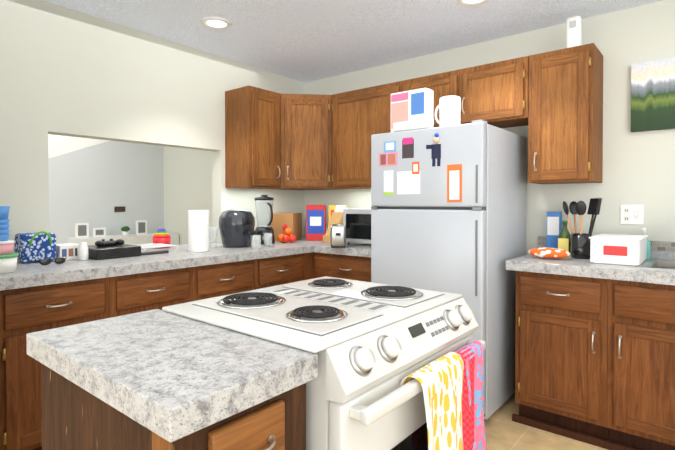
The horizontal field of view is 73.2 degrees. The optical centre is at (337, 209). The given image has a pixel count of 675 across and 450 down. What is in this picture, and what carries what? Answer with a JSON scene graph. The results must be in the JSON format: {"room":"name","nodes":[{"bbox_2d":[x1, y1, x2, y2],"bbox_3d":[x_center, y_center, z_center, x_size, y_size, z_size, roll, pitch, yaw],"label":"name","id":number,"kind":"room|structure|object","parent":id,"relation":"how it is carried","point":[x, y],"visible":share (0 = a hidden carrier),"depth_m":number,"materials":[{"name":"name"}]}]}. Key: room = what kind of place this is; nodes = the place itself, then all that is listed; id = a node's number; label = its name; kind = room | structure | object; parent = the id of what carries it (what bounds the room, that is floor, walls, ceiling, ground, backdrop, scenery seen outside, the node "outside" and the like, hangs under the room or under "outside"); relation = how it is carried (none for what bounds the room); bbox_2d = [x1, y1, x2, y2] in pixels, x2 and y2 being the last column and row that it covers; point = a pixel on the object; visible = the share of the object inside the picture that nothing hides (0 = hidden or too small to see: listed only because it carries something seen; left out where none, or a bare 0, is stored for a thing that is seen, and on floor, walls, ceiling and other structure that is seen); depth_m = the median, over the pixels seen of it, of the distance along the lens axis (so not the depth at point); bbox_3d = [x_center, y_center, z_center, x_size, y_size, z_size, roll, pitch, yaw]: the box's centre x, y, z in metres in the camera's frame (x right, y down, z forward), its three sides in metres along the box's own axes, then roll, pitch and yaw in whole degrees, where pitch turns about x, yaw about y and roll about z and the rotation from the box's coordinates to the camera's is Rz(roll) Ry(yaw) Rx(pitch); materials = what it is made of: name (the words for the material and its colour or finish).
{"room":"kitchen","nodes":[
{"label":"kitchen","id":0,"kind":"room"},
{"bbox_2d":[48,134,109,158],"bbox_3d":[-3.115,-0.708,5.224,0.001,1.090,2.398,1,1,39],"label":"ceiling soffit","id":1,"kind":"structure","parent":0,"point":[58,145],"depth_m":5.22,"materials":[{"name":"white paint"}]},
{"bbox_2d":[48,141,163,243],"bbox_3d":[-4.168,-0.098,4.027,0.100,2.600,5.600,1,1,39],"label":"wall","id":2,"kind":"structure","parent":0,"point":[93,186],"depth_m":5.58,"materials":[{"name":"grey paint"}]},
{"bbox_2d":[114,207,124,211],"bbox_3d":[-2.728,-0.001,5.699,0.011,0.065,0.130,1,1,39],"label":"sign","id":3,"kind":"object","parent":2,"relation":"attached to","point":[119,209],"visible":1,"depth_m":5.69,"materials":[{"name":"brown"}]},
{"bbox_2d":[0,0,303,252],"bbox_3d":[-1.262,-0.091,3.457,0.120,2.600,2.800,1,1,39],"label":"wall","id":4,"kind":"structure","parent":0,"point":[64,71],"depth_m":2.99,"materials":[{"name":"white paint"}]},
{"bbox_2d":[225,86,288,189],"bbox_3d":[-0.656,-0.576,3.795,0.377,0.794,0.400,1,1,39],"label":"upper cabinet","id":5,"kind":"object","parent":4,"relation":"attached to","point":[256,145],"depth_m":3.68,"materials":[{"name":"brown wood"}]},
{"bbox_2d":[43,0,662,82],"bbox_3d":[-1.336,-1.278,1.694,7.420,0.141,5.800,1,1,39],"label":"ceiling","id":6,"kind":"structure","parent":0,"point":[304,41],"depth_m":3.05,"materials":[{"name":"white paint"}]},
{"bbox_2d":[201,17,231,29],"bbox_3d":[-0.809,-1.239,3.033,0.200,0.011,0.200,1,1,39],"label":"recessed light","id":7,"kind":"object","parent":6,"relation":"in","point":[217,23],"visible":1,"depth_m":3.02,"materials":[{"name":"white plastic"}]},
{"bbox_2d":[456,0,488,5],"bbox_3d":[0.793,-1.224,2.638,0.200,0.011,0.200,1,1,39],"label":"recessed light","id":8,"kind":"object","parent":6,"relation":"in","point":[470,2],"visible":1,"depth_m":2.69,"materials":[{"name":"white plastic"}]},
{"bbox_2d":[163,0,674,254],"bbox_3d":[0.469,-0.097,3.913,7.420,2.600,0.100,1,1,39],"label":"wall","id":9,"kind":"structure","parent":0,"point":[638,168],"depth_m":2.89,"materials":[{"name":"white paint"}]},
{"bbox_2d":[285,94,324,189],"bbox_3d":[-0.286,-0.579,4.066,0.606,0.794,0.606,1,1,39],"label":"upper cabinet","id":10,"kind":"object","parent":9,"relation":"attached to","point":[304,113],"depth_m":3.84,"materials":[{"name":"brown wood"}]},
{"bbox_2d":[325,81,400,189],"bbox_3d":[0.273,-0.575,3.759,0.760,0.794,0.375,1,1,39],"label":"upper cabinet","id":11,"kind":"object","parent":9,"relation":"attached to","point":[351,117],"depth_m":3.70,"materials":[{"name":"brown wood"}]},
{"bbox_2d":[401,68,468,126],"bbox_3d":[0.785,-0.775,3.370,0.517,0.385,0.323,1,1,39],"label":"upper cabinet","id":12,"kind":"object","parent":9,"relation":"attached to","point":[456,82],"depth_m":3.19,"materials":[{"name":"brown wood"}]},
{"bbox_2d":[469,56,528,127],"bbox_3d":[1.084,-0.772,3.125,0.517,0.385,0.323,1,1,39],"label":"upper cabinet","id":13,"kind":"object","parent":9,"relation":"attached to","point":[498,91],"depth_m":2.95,"materials":[{"name":"brown wood"}]},
{"bbox_2d":[525,43,602,183],"bbox_3d":[1.427,-0.564,2.847,0.361,0.794,0.323,1,1,39],"label":"upper cabinet","id":14,"kind":"object","parent":9,"relation":"attached to","point":[553,100],"depth_m":2.72,"materials":[{"name":"brown wood"}]},
{"bbox_2d":[566,16,581,47],"bbox_3d":[1.430,-1.061,2.750,0.080,0.198,0.063,1,1,39],"label":"air freshener","id":15,"kind":"object","parent":14,"relation":"on","point":[574,31],"visible":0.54,"depth_m":2.73,"materials":[{"name":"white plastic"}]},
{"bbox_2d":[620,205,643,224],"bbox_3d":[1.786,0.033,2.761,0.120,0.120,0.015,1,1,39],"label":"electrical outlet plate","id":16,"kind":"object","parent":9,"relation":"attached to","point":[631,214],"visible":1,"depth_m":2.76,"materials":[{"name":"white plastic"}]},
{"bbox_2d":[631,57,674,131],"bbox_3d":[1.877,-0.669,2.666,0.260,0.405,0.030,1,1,39],"label":"picture","id":17,"kind":"object","parent":9,"relation":"attached to","point":[652,95],"visible":0.89,"depth_m":2.67},
{"bbox_2d":[484,393,607,449],"bbox_3d":[-1.337,1.261,1.725,7.420,0.060,5.800,1,1,39],"label":"floor","id":18,"kind":"structure","parent":0,"point":[503,431],"depth_m":2.43,"materials":[{"name":"tile"}]},
{"bbox_2d":[0,277,115,449],"bbox_3d":[-1.605,0.788,2.413,0.676,0.868,0.494,1,1,39],"label":"base cabinet","id":19,"kind":"object","parent":18,"relation":"on","point":[36,297],"depth_m":2.11,"materials":[{"name":"brown wood"}]},
{"bbox_2d":[0,237,329,292],"bbox_3d":[-0.942,0.315,3.200,0.702,0.054,2.794,1,1,39],"label":"countertop","id":20,"kind":"structure","parent":19,"relation":"on","point":[26,276],"depth_m":2.57,"materials":[{"name":"grey stone"}]},
{"bbox_2d":[0,206,17,273],"bbox_3d":[-1.602,0.142,2.161,0.138,0.314,0.138,1,1,39],"label":"containers","id":21,"kind":"object","parent":20,"relation":"on","point":[8,260],"visible":1,"depth_m":2.14,"materials":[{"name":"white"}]},
{"bbox_2d":[15,231,55,262],"bbox_3d":[-1.683,0.206,2.545,0.188,0.176,0.170,1,1,39],"label":"bag","id":22,"kind":"object","parent":20,"relation":"on","point":[32,247],"visible":0.96,"depth_m":2.50,"materials":[{"name":"blue fabric"}]},
{"bbox_2d":[27,257,65,264],"bbox_3d":[-1.555,0.277,2.451,0.108,0.036,0.171,1,1,39],"label":"sunglasses","id":23,"kind":"object","parent":20,"relation":"on","point":[60,260],"visible":1,"depth_m":2.41,"materials":[{"name":"black plastic"}]},
{"bbox_2d":[56,243,78,259],"bbox_3d":[-1.601,0.250,2.682,0.142,0.085,0.115,1,1,39],"label":"box","id":24,"kind":"object","parent":20,"relation":"on","point":[67,251],"visible":0.67,"depth_m":2.63,"materials":[{"name":"white cardboard"}]},
{"bbox_2d":[77,242,87,259],"bbox_3d":[-1.474,0.243,2.633,0.056,0.100,0.055,1,1,39],"label":"pill bottle","id":25,"kind":"object","parent":20,"relation":"on","point":[82,250],"visible":0.98,"depth_m":2.61,"materials":[{"name":"white plastic"}]},
{"bbox_2d":[87,239,140,259],"bbox_3d":[-1.422,0.238,2.822,0.302,0.106,0.270,1,1,39],"label":"game console","id":26,"kind":"object","parent":20,"relation":"on","point":[104,249],"visible":0.96,"depth_m":2.73,"materials":[{"name":"black plastic"}]},
{"bbox_2d":[141,250,168,254],"bbox_3d":[-1.188,0.281,2.948,0.045,0.016,0.180,1,1,39],"label":"remote control","id":27,"kind":"object","parent":20,"relation":"on","point":[154,252],"visible":0.83,"depth_m":2.94,"materials":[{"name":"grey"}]},
{"bbox_2d":[133,243,177,251],"bbox_3d":[-1.291,0.267,3.142,0.288,0.038,0.238,1,1,39],"label":"wire rack","id":28,"kind":"object","parent":20,"relation":"on","point":[150,245],"visible":0.85,"depth_m":3.14,"materials":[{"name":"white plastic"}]},
{"bbox_2d":[152,228,170,247],"bbox_3d":[-1.302,0.213,3.364,0.128,0.141,0.128,1,1,39],"label":"toy","id":29,"kind":"object","parent":20,"relation":"on","point":[161,235],"visible":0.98,"depth_m":3.32,"materials":[{"name":"red"}]},
{"bbox_2d":[188,210,208,251],"bbox_3d":[-0.951,0.147,3.114,0.140,0.280,0.140,1,1,39],"label":"paper towel","id":30,"kind":"object","parent":20,"relation":"on","point":[198,230],"visible":1,"depth_m":3.05,"materials":[{"name":"white paper"}]},
{"bbox_2d":[209,227,218,247],"bbox_3d":[-0.924,0.209,3.352,0.100,0.150,0.100,1,1,39],"label":"glass vase","id":31,"kind":"object","parent":20,"relation":"on","point":[213,233],"visible":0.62,"depth_m":3.34,"materials":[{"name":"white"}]},
{"bbox_2d":[218,209,255,247],"bbox_3d":[-0.745,0.141,3.437,0.321,0.285,0.272,1,1,39],"label":"air fryer","id":32,"kind":"object","parent":20,"relation":"on","point":[236,228],"visible":0.98,"depth_m":3.35,"materials":[{"name":"grey plastic"}]},
{"bbox_2d":[252,235,260,249],"bbox_3d":[-0.580,0.235,3.252,0.068,0.100,0.068,1,1,39],"label":"glass","id":33,"kind":"object","parent":20,"relation":"on","point":[255,243],"visible":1,"depth_m":3.23,"materials":[{"name":"white"}]},
{"bbox_2d":[254,195,274,243],"bbox_3d":[-0.583,0.082,3.691,0.212,0.397,0.176,1,1,39],"label":"blender","id":34,"kind":"object","parent":20,"relation":"on","point":[262,229],"visible":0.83,"depth_m":3.65,"materials":[{"name":"black plastic"}]},
{"bbox_2d":[263,233,271,246],"bbox_3d":[-0.531,0.233,3.470,0.068,0.100,0.068,1,1,39],"label":"glass","id":35,"kind":"object","parent":20,"relation":"on","point":[268,241],"visible":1,"depth_m":3.45,"materials":[{"name":"white"}]},
{"bbox_2d":[269,213,301,240],"bbox_3d":[-0.467,0.154,4.101,0.222,0.239,0.320,0,1,9],"label":"cardboard box","id":36,"kind":"object","parent":20,"relation":"on","point":[293,221],"visible":0.68,"depth_m":3.95,"materials":[{"name":"brown cardboard"}]},
{"bbox_2d":[277,224,295,241],"bbox_3d":[-0.425,0.198,3.819,0.187,0.153,0.153,1,1,39],"label":"tomatoes","id":37,"kind":"object","parent":20,"relation":"on","point":[288,237],"visible":1,"depth_m":3.78,"materials":[{"name":"red food"}]},
{"bbox_2d":[306,205,325,239],"bbox_3d":[-0.190,0.118,4.041,0.170,0.314,0.062,0,1,4],"label":"cereal box","id":38,"kind":"object","parent":20,"relation":"on","point":[315,222],"visible":0.95,"depth_m":4.01,"materials":[{"name":"red cardboard"}]},
{"bbox_2d":[323,205,347,242],"bbox_3d":[-0.011,0.120,3.843,0.110,0.311,0.220,1,1,39],"label":"knife block","id":39,"kind":"object","parent":20,"relation":"on","point":[337,216],"visible":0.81,"depth_m":3.83,"materials":[{"name":"brown wood"}]},
{"bbox_2d":[329,205,346,221],"bbox_3d":[0.004,0.120,4.018,0.160,0.309,0.061,0,1,4],"label":"cereal box","id":40,"kind":"object","parent":20,"relation":"on","point":[332,209],"visible":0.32,"depth_m":3.99,"materials":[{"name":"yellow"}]},
{"bbox_2d":[67,233,178,244],"bbox_3d":[-2.586,0.753,5.572,0.395,0.860,1.180,1,1,39],"label":"sideboard","id":41,"kind":"object","parent":18,"relation":"on","point":[130,239],"visible":0.14,"depth_m":5.42,"materials":[{"name":"white"}]},
{"bbox_2d":[75,223,88,237],"bbox_3d":[-2.920,0.241,5.180,0.056,0.170,0.140,1,1,39],"label":"photo frame","id":42,"kind":"object","parent":41,"relation":"on","point":[81,230],"visible":1,"depth_m":5.16,"materials":[{"name":"white"}]},
{"bbox_2d":[93,227,105,236],"bbox_3d":[-2.800,0.270,5.328,0.056,0.110,0.140,1,1,39],"label":"photo frame","id":43,"kind":"object","parent":41,"relation":"on","point":[99,232],"visible":1,"depth_m":5.31,"materials":[{"name":"white"}]},
{"bbox_2d":[121,226,129,235],"bbox_3d":[-2.594,0.264,5.559,0.104,0.115,0.099,1,1,39],"label":"potted plant","id":44,"kind":"object","parent":41,"relation":"on","point":[125,230],"visible":1,"depth_m":5.53,"materials":[{"name":"white plastic"}]},
{"bbox_2d":[136,220,146,234],"bbox_3d":[-2.476,0.230,5.722,0.056,0.180,0.140,1,1,39],"label":"photo frame","id":45,"kind":"object","parent":41,"relation":"on","point":[141,227],"visible":1,"depth_m":5.70,"materials":[{"name":"white"}]},
{"bbox_2d":[116,269,195,316],"bbox_3d":[-1.292,0.783,2.796,0.676,0.868,0.495,1,1,39],"label":"base cabinet","id":46,"kind":"object","parent":18,"relation":"on","point":[140,292],"depth_m":2.57,"materials":[{"name":"brown wood"}]},
{"bbox_2d":[26,309,317,449],"bbox_3d":[-0.426,0.784,1.122,0.725,0.908,0.370,1,1,39],"label":"base cabinet","id":47,"kind":"object","parent":18,"relation":"on","point":[156,379],"visible":1,"depth_m":0.98,"materials":[{"name":"brown wood"}]},
{"bbox_2d":[196,261,259,300],"bbox_3d":[-0.978,0.778,3.179,0.676,0.868,0.495,1,1,39],"label":"base cabinet","id":48,"kind":"object","parent":18,"relation":"on","point":[212,281],"depth_m":2.96,"materials":[{"name":"brown wood"}]},
{"bbox_2d":[260,253,307,288],"bbox_3d":[-0.665,0.773,3.561,0.676,0.868,0.494,1,1,39],"label":"base cabinet","id":49,"kind":"object","parent":18,"relation":"on","point":[274,271],"depth_m":3.35,"materials":[{"name":"brown wood"}]},
{"bbox_2d":[308,253,311,278],"bbox_3d":[-0.295,0.768,4.032,0.657,0.868,0.695,1,1,39],"label":"base cabinet","id":50,"kind":"object","parent":18,"relation":"on","point":[309,254],"depth_m":3.60,"materials":[{"name":"brown wood"}]},
{"bbox_2d":[162,276,485,449],"bbox_3d":[-0.014,0.763,1.526,0.760,0.941,0.802,1,1,39],"label":"range","id":51,"kind":"object","parent":18,"relation":"on","point":[372,345],"visible":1,"depth_m":1.26,"materials":[{"name":"white enamelled metal"},{"name":"black metal"},{"name":"dark glass"}]},
{"bbox_2d":[400,351,463,449],"bbox_3d":[0.285,0.737,1.298,0.092,0.594,0.266,1,1,39],"label":"hanging towel","id":52,"kind":"object","parent":51,"relation":"hanging from","point":[440,379],"visible":0.98,"depth_m":1.28,"materials":[{"name":"fabric"}]},
{"bbox_2d":[456,346,474,449],"bbox_3d":[0.378,0.679,1.412,0.075,0.467,0.161,1,1,39],"label":"hanging towel","id":53,"kind":"object","parent":51,"relation":"hanging from","point":[468,425],"visible":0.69,"depth_m":1.40,"materials":[{"name":"red fabric"}]},
{"bbox_2d":[455,340,486,449],"bbox_3d":[0.430,0.693,1.474,0.078,0.496,0.161,1,1,39],"label":"hanging towel","id":54,"kind":"object","parent":51,"relation":"hanging from","point":[476,347],"visible":0.83,"depth_m":1.46,"materials":[{"name":"pink fabric"}]},
{"bbox_2d":[312,253,370,281],"bbox_3d":[0.257,0.772,3.629,0.700,0.868,0.615,1,1,39],"label":"base cabinet","id":55,"kind":"object","parent":18,"relation":"on","point":[323,264],"depth_m":3.41,"materials":[{"name":"brown wood"}]},
{"bbox_2d":[312,243,370,256],"bbox_3d":[0.268,0.310,3.603,0.660,0.054,0.637,1,1,39],"label":"countertop","id":56,"kind":"structure","parent":55,"relation":"on","point":[352,249],"depth_m":3.40,"materials":[{"name":"grey stone"}]},
{"bbox_2d":[330,224,345,247],"bbox_3d":[0.007,0.200,3.449,0.116,0.166,0.243,0,1,1],"label":"toaster","id":57,"kind":"object","parent":56,"relation":"on","point":[337,235],"visible":1,"depth_m":3.34,"materials":[{"name":"silver metal"}]},
{"bbox_2d":[343,208,371,243],"bbox_3d":[0.355,0.138,3.627,0.510,0.285,0.372,1,1,39],"label":"microwave","id":58,"kind":"object","parent":56,"relation":"on","point":[357,222],"visible":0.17,"depth_m":3.55,"materials":[{"name":"silver metal"}]},
{"bbox_2d":[371,120,526,420],"bbox_3d":[0.741,0.357,3.019,0.750,1.714,0.798,1,1,39],"label":"fridge","id":59,"kind":"object","parent":18,"relation":"on","point":[448,208],"visible":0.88,"depth_m":2.70,"materials":[{"name":"light grey painted metal"}]},
{"bbox_2d":[391,88,432,131],"bbox_3d":[0.468,-0.613,2.872,0.250,0.252,0.102,1,1,39],"label":"box","id":60,"kind":"object","parent":59,"relation":"on","point":[415,104],"visible":0.83,"depth_m":2.82,"materials":[{"name":"white cardboard"}]},
{"bbox_2d":[393,118,433,131],"bbox_3d":[0.462,-0.514,2.787,0.270,0.056,0.033,1,1,39],"label":"container","id":61,"kind":"object","parent":59,"relation":"on","point":[414,124],"visible":0.92,"depth_m":2.77,"materials":[{"name":"white plastic"}]},
{"bbox_2d":[435,96,460,126],"bbox_3d":[0.657,-0.576,2.732,0.163,0.180,0.124,1,1,39],"label":"jug","id":62,"kind":"object","parent":59,"relation":"on","point":[449,107],"visible":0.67,"depth_m":2.67,"materials":[{"name":"white plastic"}]},
{"bbox_2d":[512,272,609,449],"bbox_3d":[1.389,0.784,2.703,0.461,0.868,0.615,1,1,39],"label":"base cabinet","id":63,"kind":"object","parent":18,"relation":"on","point":[594,354],"depth_m":2.45,"materials":[{"name":"brown wood"}]},
{"bbox_2d":[506,254,674,287],"bbox_3d":[1.959,0.327,2.218,2.040,0.055,0.637,1,1,39],"label":"countertop","id":64,"kind":"structure","parent":63,"relation":"on","point":[567,266],"depth_m":2.37,"materials":[{"name":"grey stone"}]},
{"bbox_2d":[528,247,570,258],"bbox_3d":[1.252,0.259,2.695,0.240,0.064,0.150,1,1,39],"label":"bag","id":65,"kind":"object","parent":64,"relation":"on","point":[549,253],"visible":0.98,"depth_m":2.64,"materials":[{"name":"orange plastic"}]},
{"bbox_2d":[547,212,561,247],"bbox_3d":[1.420,0.154,2.978,0.080,0.270,0.056,1,1,39],"label":"box","id":66,"kind":"object","parent":64,"relation":"on","point":[554,224],"visible":0.71,"depth_m":2.96,"materials":[{"name":"blue cardboard"}]},
{"bbox_2d":[558,221,570,255],"bbox_3d":[1.424,0.181,2.849,0.070,0.218,0.070,1,1,39],"label":"olive oil","id":67,"kind":"object","parent":64,"relation":"on","point":[564,240],"visible":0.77,"depth_m":2.83,"materials":[{"name":"green glass"}]},
{"bbox_2d":[563,198,601,258],"bbox_3d":[1.465,0.113,2.722,0.213,0.358,0.201,1,1,39],"label":"utensil crock","id":68,"kind":"object","parent":64,"relation":"on","point":[580,245],"visible":0.98,"depth_m":2.68,"materials":[{"name":"black ceramic"}]},
{"bbox_2d":[589,234,647,265],"bbox_3d":[1.588,0.223,2.561,0.240,0.143,0.380,1,1,39],"label":"box","id":69,"kind":"object","parent":64,"relation":"on","point":[623,249],"visible":1,"depth_m":2.43,"materials":[{"name":"white cardboard"}]},
{"bbox_2d":[642,228,650,259],"bbox_3d":[1.795,0.201,2.661,0.064,0.184,0.077,1,1,39],"label":"soap dispenser","id":70,"kind":"object","parent":64,"relation":"on","point":[648,247],"visible":0.44,"depth_m":2.64,"materials":[{"name":"teal plastic"}]},
{"bbox_2d":[642,256,674,271],"bbox_3d":[1.951,0.377,2.260,0.665,0.164,0.450,1,1,39],"label":"sink","id":71,"kind":"object","parent":64,"relation":"in","point":[651,263],"depth_m":2.55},
{"bbox_2d":[610,280,674,449],"bbox_3d":[1.924,0.790,2.265,0.922,0.868,0.615,1,1,39],"label":"base cabinet","id":72,"kind":"object","parent":18,"relation":"on","point":[642,316],"depth_m":2.23,"materials":[{"name":"brown wood"}]}
]}

